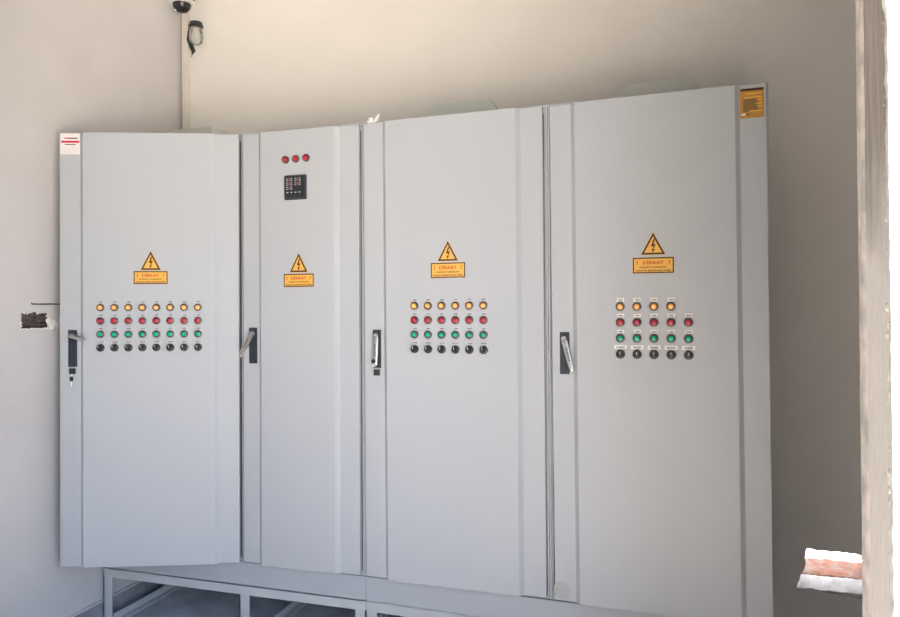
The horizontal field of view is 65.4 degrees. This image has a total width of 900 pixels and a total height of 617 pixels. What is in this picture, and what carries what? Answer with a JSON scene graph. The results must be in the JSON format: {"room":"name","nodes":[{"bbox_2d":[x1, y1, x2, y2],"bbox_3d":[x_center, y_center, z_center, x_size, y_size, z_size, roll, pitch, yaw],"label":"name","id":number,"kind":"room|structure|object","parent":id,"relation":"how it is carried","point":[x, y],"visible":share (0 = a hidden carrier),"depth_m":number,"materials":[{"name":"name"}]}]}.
{"room":"electrical room","nodes":[
{"label":"electrical room","id":0,"kind":"room"},
{"bbox_2d":[0,0,181,616],"bbox_3d":[-1.909,-0.200,3.189,0.203,3.455,1.846,0,0,17],"label":"wall","id":1,"kind":"structure","parent":0,"point":[67,66],"depth_m":3.14,"materials":[{"name":"paint"}]},
{"bbox_2d":[68,581,161,616],"bbox_3d":[-1.801,1.479,3.150,0.014,0.097,1.846,0,0,17],"label":"baseboard","id":2,"kind":"structure","parent":1,"relation":"attached to","point":[137,590],"depth_m":3.58,"materials":[{"name":"paint"}]},
{"bbox_2d":[113,586,399,616],"bbox_3d":[0.286,1.589,2.610,4.720,0.145,2.046,0,0,17],"label":"floor","id":3,"kind":"structure","parent":0,"point":[184,601],"depth_m":3.58,"materials":[{"name":"concrete"}]},
{"bbox_2d":[104,561,403,616],"bbox_3d":[-0.959,1.343,3.464,1.399,0.364,0.490,0,0,17],"label":"base frame","id":4,"kind":"object","parent":3,"relation":"on","point":[246,579],"visible":0.44,"depth_m":3.20,"materials":[{"name":"paint"}]},
{"bbox_2d":[60,126,243,567],"bbox_3d":[-1.298,0.136,3.403,0.798,2.049,0.835,0,0,17],"label":"electrical cabinet","id":5,"kind":"object","parent":4,"relation":"on","point":[152,318],"visible":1,"depth_m":3.13,"materials":[{"name":"metal"}]},
{"bbox_2d":[96,344,104,351],"bbox_3d":[-1.554,0.175,3.106,0.034,0.034,0.030,0,0,-3],"label":"switch","id":6,"kind":"object","parent":5,"relation":"attached to","point":[99,347],"depth_m":3.11,"materials":[{"name":"black plastic"}]},
{"bbox_2d":[96,331,104,337],"bbox_3d":[-1.554,0.115,3.113,0.034,0.034,0.016,0,0,-3],"label":"lamp","id":7,"kind":"object","parent":5,"relation":"on","point":[99,334],"depth_m":3.11,"materials":[{"name":"green plastic"}]},
{"bbox_2d":[96,317,104,324],"bbox_3d":[-1.555,0.055,3.113,0.034,0.034,0.016,0,0,-3],"label":"lamp","id":8,"kind":"object","parent":5,"relation":"on","point":[99,320],"depth_m":3.11,"materials":[{"name":"red plastic"}]},
{"bbox_2d":[96,304,104,310],"bbox_3d":[-1.555,-0.004,3.113,0.034,0.034,0.016,0,0,-3],"label":"lamp","id":9,"kind":"object","parent":5,"relation":"on","point":[99,307],"depth_m":3.11,"materials":[{"name":"yellow plastic"}]},
{"bbox_2d":[110,344,118,351],"bbox_3d":[-1.493,0.175,3.109,0.034,0.034,0.030,0,0,-3],"label":"switch","id":10,"kind":"object","parent":5,"relation":"attached to","point":[113,347],"depth_m":3.11,"materials":[{"name":"black plastic"}]},
{"bbox_2d":[110,331,118,337],"bbox_3d":[-1.494,0.115,3.116,0.034,0.034,0.016,0,0,-3],"label":"lamp","id":11,"kind":"object","parent":5,"relation":"on","point":[113,334],"depth_m":3.11,"materials":[{"name":"green plastic"}]},
{"bbox_2d":[110,317,118,324],"bbox_3d":[-1.494,0.055,3.116,0.034,0.034,0.016,0,0,-3],"label":"lamp","id":12,"kind":"object","parent":5,"relation":"on","point":[113,320],"depth_m":3.12,"materials":[{"name":"red plastic"}]},
{"bbox_2d":[110,304,118,310],"bbox_3d":[-1.494,-0.004,3.116,0.034,0.034,0.016,0,0,-3],"label":"lamp","id":13,"kind":"object","parent":5,"relation":"on","point":[113,307],"depth_m":3.12,"materials":[{"name":"yellow plastic"}]},
{"bbox_2d":[124,344,132,351],"bbox_3d":[-1.432,0.175,3.112,0.034,0.034,0.030,0,0,-3],"label":"switch","id":14,"kind":"object","parent":5,"relation":"attached to","point":[127,347],"depth_m":3.12,"materials":[{"name":"black plastic"}]},
{"bbox_2d":[124,330,132,337],"bbox_3d":[-1.433,0.115,3.119,0.034,0.034,0.016,0,0,-3],"label":"lamp","id":15,"kind":"object","parent":5,"relation":"on","point":[127,333],"depth_m":3.12,"materials":[{"name":"green plastic"}]},
{"bbox_2d":[124,317,132,324],"bbox_3d":[-1.433,0.055,3.120,0.034,0.034,0.016,0,0,-3],"label":"lamp","id":16,"kind":"object","parent":5,"relation":"on","point":[127,320],"depth_m":3.12,"materials":[{"name":"red plastic"}]},
{"bbox_2d":[124,304,132,310],"bbox_3d":[-1.433,-0.004,3.120,0.034,0.034,0.016,0,0,-3],"label":"lamp","id":17,"kind":"object","parent":5,"relation":"on","point":[127,307],"depth_m":3.12,"materials":[{"name":"yellow plastic"}]},
{"bbox_2d":[138,330,145,337],"bbox_3d":[-1.372,0.115,3.123,0.034,0.034,0.016,0,0,-3],"label":"lamp","id":18,"kind":"object","parent":5,"relation":"on","point":[141,333],"depth_m":3.12,"materials":[{"name":"green plastic"}]},
{"bbox_2d":[138,317,145,323],"bbox_3d":[-1.372,0.054,3.123,0.034,0.034,0.016,0,0,-3],"label":"lamp","id":19,"kind":"object","parent":5,"relation":"on","point":[141,320],"depth_m":3.12,"materials":[{"name":"red plastic"}]},
{"bbox_2d":[138,304,145,310],"bbox_3d":[-1.372,-0.004,3.123,0.034,0.034,0.016,0,0,-3],"label":"lamp","id":20,"kind":"object","parent":5,"relation":"on","point":[141,307],"depth_m":3.12,"materials":[{"name":"yellow plastic"}]},
{"bbox_2d":[138,344,146,350],"bbox_3d":[-1.371,0.174,3.115,0.034,0.034,0.030,0,0,-3],"label":"switch","id":21,"kind":"object","parent":5,"relation":"attached to","point":[141,347],"depth_m":3.12,"materials":[{"name":"black plastic"}]},
{"bbox_2d":[152,330,159,337],"bbox_3d":[-1.311,0.114,3.126,0.034,0.034,0.016,0,0,-3],"label":"lamp","id":22,"kind":"object","parent":5,"relation":"on","point":[155,333],"depth_m":3.13,"materials":[{"name":"green plastic"}]},
{"bbox_2d":[152,317,159,323],"bbox_3d":[-1.311,0.054,3.126,0.034,0.034,0.016,0,0,-3],"label":"lamp","id":23,"kind":"object","parent":5,"relation":"on","point":[155,320],"depth_m":3.13,"materials":[{"name":"red plastic"}]},
{"bbox_2d":[152,304,159,310],"bbox_3d":[-1.312,-0.005,3.126,0.034,0.034,0.016,0,0,-3],"label":"lamp","id":24,"kind":"object","parent":5,"relation":"on","point":[155,307],"depth_m":3.13,"materials":[{"name":"yellow plastic"}]},
{"bbox_2d":[152,344,160,350],"bbox_3d":[-1.310,0.174,3.119,0.034,0.034,0.030,0,0,-3],"label":"switch","id":25,"kind":"object","parent":5,"relation":"attached to","point":[155,347],"depth_m":3.12,"materials":[{"name":"black plastic"}]},
{"bbox_2d":[166,344,173,350],"bbox_3d":[-1.250,0.174,3.122,0.034,0.034,0.030,0,0,-3],"label":"switch","id":26,"kind":"object","parent":5,"relation":"attached to","point":[169,347],"depth_m":3.13,"materials":[{"name":"black plastic"}]},
{"bbox_2d":[166,330,173,337],"bbox_3d":[-1.250,0.114,3.129,0.034,0.034,0.016,0,0,-3],"label":"lamp","id":27,"kind":"object","parent":5,"relation":"on","point":[169,333],"depth_m":3.13,"materials":[{"name":"green plastic"}]},
{"bbox_2d":[166,317,173,323],"bbox_3d":[-1.251,0.054,3.129,0.034,0.034,0.016,0,0,-3],"label":"lamp","id":28,"kind":"object","parent":5,"relation":"on","point":[169,320],"depth_m":3.13,"materials":[{"name":"red plastic"}]},
{"bbox_2d":[166,304,173,310],"bbox_3d":[-1.251,-0.005,3.130,0.034,0.034,0.016,0,0,-3],"label":"lamp","id":29,"kind":"object","parent":5,"relation":"on","point":[169,307],"depth_m":3.13,"materials":[{"name":"yellow plastic"}]},
{"bbox_2d":[180,343,187,350],"bbox_3d":[-1.189,0.174,3.125,0.034,0.034,0.030,0,0,-3],"label":"switch","id":30,"kind":"object","parent":5,"relation":"attached to","point":[183,346],"depth_m":3.13,"materials":[{"name":"black plastic"}]},
{"bbox_2d":[180,330,187,337],"bbox_3d":[-1.190,0.114,3.132,0.034,0.034,0.016,0,0,-3],"label":"lamp","id":31,"kind":"object","parent":5,"relation":"on","point":[183,333],"depth_m":3.13,"materials":[{"name":"green plastic"}]},
{"bbox_2d":[180,317,187,323],"bbox_3d":[-1.190,0.054,3.133,0.034,0.034,0.016,0,0,-3],"label":"lamp","id":32,"kind":"object","parent":5,"relation":"on","point":[183,320],"depth_m":3.13,"materials":[{"name":"red plastic"}]},
{"bbox_2d":[180,304,187,310],"bbox_3d":[-1.190,-0.005,3.133,0.034,0.034,0.016,0,0,-3],"label":"lamp","id":33,"kind":"object","parent":5,"relation":"on","point":[183,307],"depth_m":3.13,"materials":[{"name":"yellow plastic"}]},
{"bbox_2d":[194,343,201,350],"bbox_3d":[-1.128,0.173,3.129,0.034,0.034,0.030,0,0,-3],"label":"switch","id":34,"kind":"object","parent":5,"relation":"attached to","point":[197,346],"depth_m":3.13,"materials":[{"name":"black plastic"}]},
{"bbox_2d":[194,330,201,337],"bbox_3d":[-1.129,0.114,3.136,0.034,0.034,0.016,0,0,-3],"label":"lamp","id":35,"kind":"object","parent":5,"relation":"on","point":[197,333],"depth_m":3.14,"materials":[{"name":"green plastic"}]},
{"bbox_2d":[194,317,201,323],"bbox_3d":[-1.129,0.053,3.136,0.034,0.034,0.016,0,0,-3],"label":"lamp","id":36,"kind":"object","parent":5,"relation":"on","point":[197,320],"depth_m":3.14,"materials":[{"name":"red plastic"}]},
{"bbox_2d":[194,304,201,310],"bbox_3d":[-1.129,-0.005,3.136,0.034,0.034,0.016,0,0,-3],"label":"lamp","id":37,"kind":"object","parent":5,"relation":"on","point":[197,307],"depth_m":3.14,"materials":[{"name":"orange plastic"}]},
{"bbox_2d":[167,126,231,134],"bbox_3d":[-1.239,-0.842,3.563,0.344,0.092,0.380,0,0,17],"label":"roof vent","id":38,"kind":"object","parent":5,"relation":"attached to","point":[209,129],"depth_m":3.43,"materials":[{"name":"metal"}]},
{"bbox_2d":[239,123,364,575],"bbox_3d":[-0.598,0.178,3.298,0.598,1.957,0.621,0,0,17],"label":"electrical cabinet","id":39,"kind":"object","parent":4,"relation":"on","point":[303,348],"visible":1,"depth_m":3.07,"materials":[{"name":"metal"}]},
{"bbox_2d":[282,156,288,163],"bbox_3d":[-0.728,-0.657,3.093,0.034,0.034,0.016,0,0,17],"label":"lamp","id":40,"kind":"object","parent":39,"relation":"attached to","point":[285,159],"depth_m":3.09,"materials":[{"name":"red plastic"}]},
{"bbox_2d":[292,155,298,162],"bbox_3d":[-0.680,-0.658,3.078,0.034,0.034,0.016,0,0,17],"label":"lamp","id":41,"kind":"object","parent":39,"relation":"attached to","point":[295,158],"depth_m":3.08,"materials":[{"name":"red plastic"}]},
{"bbox_2d":[302,154,309,161],"bbox_3d":[-0.632,-0.659,3.063,0.034,0.034,0.016,0,0,17],"label":"lamp","id":42,"kind":"object","parent":39,"relation":"attached to","point":[305,157],"depth_m":3.06,"materials":[{"name":"red plastic"}]},
{"bbox_2d":[366,576,675,616],"bbox_3d":[0.474,1.335,2.999,1.599,0.364,0.490,0,0,19],"label":"base frame","id":43,"kind":"object","parent":3,"relation":"on","point":[383,595],"visible":0.37,"depth_m":2.89,"materials":[{"name":"paint"}]},
{"bbox_2d":[363,99,549,598],"bbox_3d":[0.080,0.129,3.107,0.798,2.049,0.570,0,0,18],"label":"electrical cabinet","id":44,"kind":"object","parent":43,"relation":"on","point":[456,267],"visible":1,"depth_m":2.85,"materials":[{"name":"metal"}]},
{"bbox_2d":[367,113,379,123],"bbox_3d":[-0.326,-0.811,2.993,0.057,0.039,0.023,0,0,17],"label":"metal clip","id":45,"kind":"object","parent":44,"relation":"attached to","point":[370,120],"visible":1,"depth_m":2.99,"materials":[{"name":"metal"}]},
{"bbox_2d":[410,316,417,323],"bbox_3d":[-0.149,0.048,2.906,0.034,0.034,0.016,0,0,18],"label":"lamp","id":46,"kind":"object","parent":44,"relation":"on","point":[413,319],"depth_m":2.90,"materials":[{"name":"red plastic"}]},
{"bbox_2d":[410,302,417,309],"bbox_3d":[-0.149,-0.011,2.907,0.034,0.034,0.016,0,0,18],"label":"lamp","id":47,"kind":"object","parent":44,"relation":"on","point":[413,305],"depth_m":2.90,"materials":[{"name":"yellow plastic"}]},
{"bbox_2d":[411,345,418,352],"bbox_3d":[-0.151,0.168,2.899,0.034,0.034,0.030,0,0,18],"label":"switch","id":48,"kind":"object","parent":44,"relation":"attached to","point":[414,348],"depth_m":2.90,"materials":[{"name":"black plastic"}]},
{"bbox_2d":[411,331,418,338],"bbox_3d":[-0.149,0.108,2.906,0.034,0.034,0.016,0,0,18],"label":"lamp","id":49,"kind":"object","parent":44,"relation":"on","point":[414,334],"depth_m":2.90,"materials":[{"name":"green plastic"}]},
{"bbox_2d":[424,345,431,352],"bbox_3d":[-0.094,0.168,2.881,0.034,0.034,0.030,0,0,18],"label":"switch","id":50,"kind":"object","parent":44,"relation":"attached to","point":[427,348],"depth_m":2.88,"materials":[{"name":"black plastic"}]},
{"bbox_2d":[424,331,431,338],"bbox_3d":[-0.092,0.108,2.887,0.034,0.034,0.016,0,0,18],"label":"lamp","id":51,"kind":"object","parent":44,"relation":"on","point":[427,334],"depth_m":2.89,"materials":[{"name":"green plastic"}]},
{"bbox_2d":[424,316,431,323],"bbox_3d":[-0.093,0.048,2.888,0.034,0.034,0.016,0,0,18],"label":"lamp","id":52,"kind":"object","parent":44,"relation":"on","point":[427,319],"depth_m":2.89,"materials":[{"name":"red plastic"}]},
{"bbox_2d":[424,302,431,309],"bbox_3d":[-0.093,-0.011,2.888,0.034,0.034,0.016,0,0,18],"label":"lamp","id":53,"kind":"object","parent":44,"relation":"on","point":[427,305],"depth_m":2.89,"materials":[{"name":"yellow plastic"}]},
{"bbox_2d":[437,345,445,353],"bbox_3d":[-0.038,0.168,2.862,0.034,0.034,0.030,0,0,18],"label":"switch","id":54,"kind":"object","parent":44,"relation":"attached to","point":[441,349],"depth_m":2.86,"materials":[{"name":"black plastic"}]},
{"bbox_2d":[437,316,445,323],"bbox_3d":[-0.036,0.048,2.869,0.034,0.034,0.016,0,0,18],"label":"lamp","id":55,"kind":"object","parent":44,"relation":"on","point":[440,319],"depth_m":2.87,"materials":[{"name":"red plastic"}]},
{"bbox_2d":[437,302,445,309],"bbox_3d":[-0.036,-0.011,2.869,0.034,0.034,0.016,0,0,18],"label":"lamp","id":56,"kind":"object","parent":44,"relation":"on","point":[440,305],"depth_m":2.87,"materials":[{"name":"yellow plastic"}]},
{"bbox_2d":[438,331,445,338],"bbox_3d":[-0.036,0.108,2.869,0.034,0.034,0.016,0,0,18],"label":"lamp","id":57,"kind":"object","parent":44,"relation":"on","point":[441,334],"depth_m":2.87,"materials":[{"name":"green plastic"}]},
{"bbox_2d":[451,331,458,338],"bbox_3d":[0.020,0.107,2.850,0.034,0.034,0.016,0,0,18],"label":"lamp","id":58,"kind":"object","parent":44,"relation":"on","point":[454,334],"depth_m":2.85,"materials":[{"name":"green plastic"}]},
{"bbox_2d":[451,316,458,323],"bbox_3d":[0.020,0.047,2.850,0.034,0.034,0.016,0,0,18],"label":"lamp","id":59,"kind":"object","parent":44,"relation":"on","point":[454,319],"depth_m":2.85,"materials":[{"name":"red plastic"}]},
{"bbox_2d":[451,302,458,309],"bbox_3d":[0.020,-0.012,2.850,0.034,0.034,0.016,0,0,18],"label":"lamp","id":60,"kind":"object","parent":44,"relation":"on","point":[454,305],"depth_m":2.85,"materials":[{"name":"yellow plastic"}]},
{"bbox_2d":[451,345,459,353],"bbox_3d":[0.018,0.167,2.843,0.034,0.034,0.030,0,0,18],"label":"switch","id":61,"kind":"object","parent":44,"relation":"attached to","point":[455,349],"depth_m":2.85,"materials":[{"name":"black plastic"}]},
{"bbox_2d":[421,99,497,116],"bbox_3d":[0.092,-0.850,3.143,0.344,0.092,0.380,0,0,18],"label":"roof vent","id":62,"kind":"object","parent":44,"relation":"attached to","point":[483,104],"depth_m":3.00,"materials":[{"name":"metal"}]},
{"bbox_2d":[465,331,472,338],"bbox_3d":[0.077,0.107,2.831,0.034,0.034,0.016,0,0,18],"label":"lamp","id":63,"kind":"object","parent":44,"relation":"on","point":[468,334],"depth_m":2.83,"materials":[{"name":"green plastic"}]},
{"bbox_2d":[465,316,472,323],"bbox_3d":[0.076,0.047,2.832,0.034,0.034,0.016,0,0,18],"label":"lamp","id":64,"kind":"object","parent":44,"relation":"on","point":[468,319],"depth_m":2.83,"materials":[{"name":"red plastic"}]},
{"bbox_2d":[465,301,472,309],"bbox_3d":[0.076,-0.012,2.832,0.034,0.034,0.016,0,0,18],"label":"lamp","id":65,"kind":"object","parent":44,"relation":"on","point":[468,304],"depth_m":2.83,"materials":[{"name":"yellow plastic"}]},
{"bbox_2d":[465,346,473,353],"bbox_3d":[0.075,0.167,2.825,0.034,0.034,0.030,0,0,18],"label":"switch","id":66,"kind":"object","parent":44,"relation":"attached to","point":[468,349],"depth_m":2.83,"materials":[{"name":"black plastic"}]},
{"bbox_2d":[479,346,487,353],"bbox_3d":[0.131,0.167,2.806,0.034,0.034,0.030,0,0,18],"label":"switch","id":67,"kind":"object","parent":44,"relation":"attached to","point":[482,349],"depth_m":2.81,"materials":[{"name":"black plastic"}]},
{"bbox_2d":[479,331,487,338],"bbox_3d":[0.133,0.107,2.813,0.034,0.034,0.016,0,0,18],"label":"lamp","id":68,"kind":"object","parent":44,"relation":"on","point":[482,334],"depth_m":2.81,"materials":[{"name":"green plastic"}]},
{"bbox_2d":[479,316,487,323],"bbox_3d":[0.133,0.047,2.813,0.034,0.034,0.016,0,0,18],"label":"lamp","id":69,"kind":"object","parent":44,"relation":"on","point":[482,319],"depth_m":2.81,"materials":[{"name":"red plastic"}]},
{"bbox_2d":[479,301,487,309],"bbox_3d":[0.133,-0.012,2.813,0.034,0.034,0.016,0,0,18],"label":"lamp","id":70,"kind":"object","parent":44,"relation":"on","point":[483,305],"depth_m":2.81,"materials":[{"name":"yellow plastic"}]},
{"bbox_2d":[548,78,772,616],"bbox_3d":[0.843,0.124,2.850,0.803,2.049,0.570,0,0,19],"label":"electrical cabinet","id":71,"kind":"object","parent":43,"relation":"on","point":[660,413],"visible":1,"depth_m":2.60,"materials":[{"name":"metal"}]},
{"bbox_2d":[616,350,624,358],"bbox_3d":[0.639,0.172,2.634,0.034,0.034,0.030,0,0,19],"label":"switch","id":72,"kind":"object","parent":71,"relation":"attached to","point":[620,354],"depth_m":2.64,"materials":[{"name":"black plastic"}]},
{"bbox_2d":[616,334,624,342],"bbox_3d":[0.641,0.112,2.641,0.034,0.034,0.016,0,0,19],"label":"lamp","id":73,"kind":"object","parent":71,"relation":"on","point":[620,338],"depth_m":2.64,"materials":[{"name":"green plastic"}]},
{"bbox_2d":[616,318,624,326],"bbox_3d":[0.641,0.052,2.641,0.034,0.034,0.016,0,0,19],"label":"lamp","id":74,"kind":"object","parent":71,"relation":"on","point":[620,322],"depth_m":2.64,"materials":[{"name":"red plastic"}]},
{"bbox_2d":[616,302,624,310],"bbox_3d":[0.641,-0.007,2.641,0.034,0.034,0.016,0,0,19],"label":"lamp","id":75,"kind":"object","parent":71,"relation":"on","point":[620,306],"depth_m":2.64,"materials":[{"name":"orange plastic"}]},
{"bbox_2d":[632,302,640,310],"bbox_3d":[0.698,-0.007,2.622,0.034,0.034,0.016,0,0,19],"label":"lamp","id":76,"kind":"object","parent":71,"relation":"on","point":[636,306],"depth_m":2.62,"materials":[{"name":"orange plastic"}]},
{"bbox_2d":[632,350,641,358],"bbox_3d":[0.697,0.172,2.614,0.034,0.034,0.030,0,0,19],"label":"switch","id":77,"kind":"object","parent":71,"relation":"attached to","point":[636,354],"depth_m":2.62,"materials":[{"name":"black plastic"}]},
{"bbox_2d":[632,334,641,342],"bbox_3d":[0.699,0.112,2.621,0.034,0.034,0.016,0,0,19],"label":"lamp","id":78,"kind":"object","parent":71,"relation":"on","point":[636,338],"depth_m":2.62,"materials":[{"name":"green plastic"}]},
{"bbox_2d":[632,318,641,326],"bbox_3d":[0.699,0.052,2.621,0.034,0.034,0.016,0,0,19],"label":"lamp","id":79,"kind":"object","parent":71,"relation":"on","point":[636,322],"depth_m":2.62,"materials":[{"name":"red plastic"}]},
{"bbox_2d":[649,302,657,310],"bbox_3d":[0.756,-0.007,2.602,0.034,0.034,0.016,0,0,19],"label":"lamp","id":80,"kind":"object","parent":71,"relation":"on","point":[653,306],"depth_m":2.60,"materials":[{"name":"orange plastic"}]},
{"bbox_2d":[649,350,658,358],"bbox_3d":[0.754,0.172,2.595,0.034,0.034,0.030,0,0,19],"label":"switch","id":81,"kind":"object","parent":71,"relation":"attached to","point":[653,354],"depth_m":2.60,"materials":[{"name":"black plastic"}]},
{"bbox_2d":[649,334,658,342],"bbox_3d":[0.756,0.112,2.601,0.034,0.034,0.016,0,0,19],"label":"lamp","id":82,"kind":"object","parent":71,"relation":"on","point":[653,338],"depth_m":2.60,"materials":[{"name":"green plastic"}]},
{"bbox_2d":[649,318,658,326],"bbox_3d":[0.756,0.052,2.602,0.034,0.034,0.016,0,0,19],"label":"lamp","id":83,"kind":"object","parent":71,"relation":"on","point":[653,322],"depth_m":2.60,"materials":[{"name":"red plastic"}]},
{"bbox_2d":[612,78,701,97],"bbox_3d":[0.857,-0.854,2.885,0.344,0.092,0.380,0,0,19],"label":"roof vent","id":84,"kind":"object","parent":71,"relation":"attached to","point":[681,84],"depth_m":2.74,"materials":[{"name":"metal"}]},
{"bbox_2d":[666,350,675,359],"bbox_3d":[0.812,0.171,2.575,0.034,0.034,0.030,0,0,19],"label":"switch","id":85,"kind":"object","parent":71,"relation":"attached to","point":[670,354],"depth_m":2.58,"materials":[{"name":"black plastic"}]},
{"bbox_2d":[666,334,675,342],"bbox_3d":[0.814,0.111,2.581,0.034,0.034,0.016,0,0,19],"label":"lamp","id":86,"kind":"object","parent":71,"relation":"on","point":[670,338],"depth_m":2.58,"materials":[{"name":"green plastic"}]},
{"bbox_2d":[666,318,675,326],"bbox_3d":[0.814,0.051,2.582,0.034,0.034,0.016,0,0,19],"label":"lamp","id":87,"kind":"object","parent":71,"relation":"on","point":[670,322],"depth_m":2.58,"materials":[{"name":"red plastic"}]},
{"bbox_2d":[666,302,675,310],"bbox_3d":[0.813,-0.008,2.582,0.034,0.034,0.016,0,0,19],"label":"lamp","id":88,"kind":"object","parent":71,"relation":"on","point":[670,306],"depth_m":2.58,"materials":[{"name":"orange plastic"}]},
{"bbox_2d":[684,334,692,342],"bbox_3d":[0.872,0.111,2.562,0.034,0.034,0.016,0,0,19],"label":"lamp","id":89,"kind":"object","parent":71,"relation":"on","point":[688,338],"depth_m":2.56,"materials":[{"name":"green plastic"}]},
{"bbox_2d":[684,318,692,326],"bbox_3d":[0.871,0.051,2.562,0.034,0.034,0.016,0,0,19],"label":"lamp","id":90,"kind":"object","parent":71,"relation":"on","point":[688,322],"depth_m":2.56,"materials":[{"name":"red plastic"}]},
{"bbox_2d":[684,350,693,359],"bbox_3d":[0.870,0.171,2.555,0.034,0.034,0.030,0,0,19],"label":"switch","id":91,"kind":"object","parent":71,"relation":"attached to","point":[688,354],"depth_m":2.56,"materials":[{"name":"black plastic"}]},
{"bbox_2d":[190,0,862,616],"bbox_3d":[0.551,-0.208,3.500,4.320,3.455,0.200,0,0,17],"label":"wall","id":92,"kind":"structure","parent":0,"point":[259,65],"depth_m":3.21,"materials":[{"name":"paint"}]},
{"bbox_2d":[182,11,189,128],"bbox_3d":[-1.509,-0.245,4.018,0.040,3.340,0.026,0,0,17],"label":"cable trunking","id":93,"kind":"object","parent":92,"relation":"attached to","point":[185,16],"visible":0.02,"depth_m":4.01,"materials":[{"name":"plastic"}]},
{"bbox_2d":[169,0,194,13],"bbox_3d":[-1.519,-1.742,3.971,0.143,0.130,0.143,0,0,-28],"label":"dome security camera","id":94,"kind":"object","parent":93,"relation":"attached to","point":[181,6],"visible":0.94,"depth_m":3.94,"materials":[{"name":"black plastic"}]},
{"bbox_2d":[187,20,202,56],"bbox_3d":[-1.441,-1.525,3.964,0.080,0.189,0.105,0,0,-43],"label":"wall lamp","id":95,"kind":"object","parent":92,"relation":"attached to","point":[195,32],"visible":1,"depth_m":3.93,"materials":[{"name":"black plastic"}]},
{"bbox_2d":[796,574,861,594],"bbox_3d":[1.686,1.210,3.077,0.312,0.044,0.077,0,0,17],"label":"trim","id":96,"kind":"structure","parent":92,"relation":"attached to","point":[811,582],"depth_m":3.08,"materials":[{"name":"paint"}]},
{"bbox_2d":[801,558,861,578],"bbox_3d":[1.725,1.187,3.174,0.294,0.070,0.120,0,0,17],"label":"brick","id":97,"kind":"object","parent":92,"relation":"in","point":[814,566],"visible":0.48,"depth_m":3.17,"materials":[{"name":"brick"}]},
{"bbox_2d":[863,0,899,616],"bbox_3d":[-0.053,-0.215,1.545,4.720,3.455,0.200,0,0,17],"label":"wall","id":98,"kind":"structure","parent":0,"point":[873,14],"depth_m":1.27,"materials":[{"name":"paint"}]},
{"bbox_2d":[855,0,870,616],"bbox_3d":[0.803,0.078,1.360,0.016,2.750,0.047,0,0,17],"label":"trim","id":99,"kind":"structure","parent":98,"relation":"attached to","point":[860,104],"depth_m":1.35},
{"bbox_2d":[881,0,899,616],"bbox_3d":[0.761,0.077,1.203,0.036,2.750,0.044,0,0,17],"label":"trim","id":100,"kind":"structure","parent":98,"relation":"attached to","point":[889,40],"depth_m":1.19,"materials":[{"name":"paint"}]},
{"label":"outside","id":101,"kind":"structure","parent":0,"visible":0},
{"bbox_2d":[805,549,861,561],"bbox_3d":[2.616,1.683,7.242,18.000,0.180,8.180,0,0,17],"label":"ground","id":102,"kind":"structure","parent":101,"point":[810,553],"depth_m":4.49,"materials":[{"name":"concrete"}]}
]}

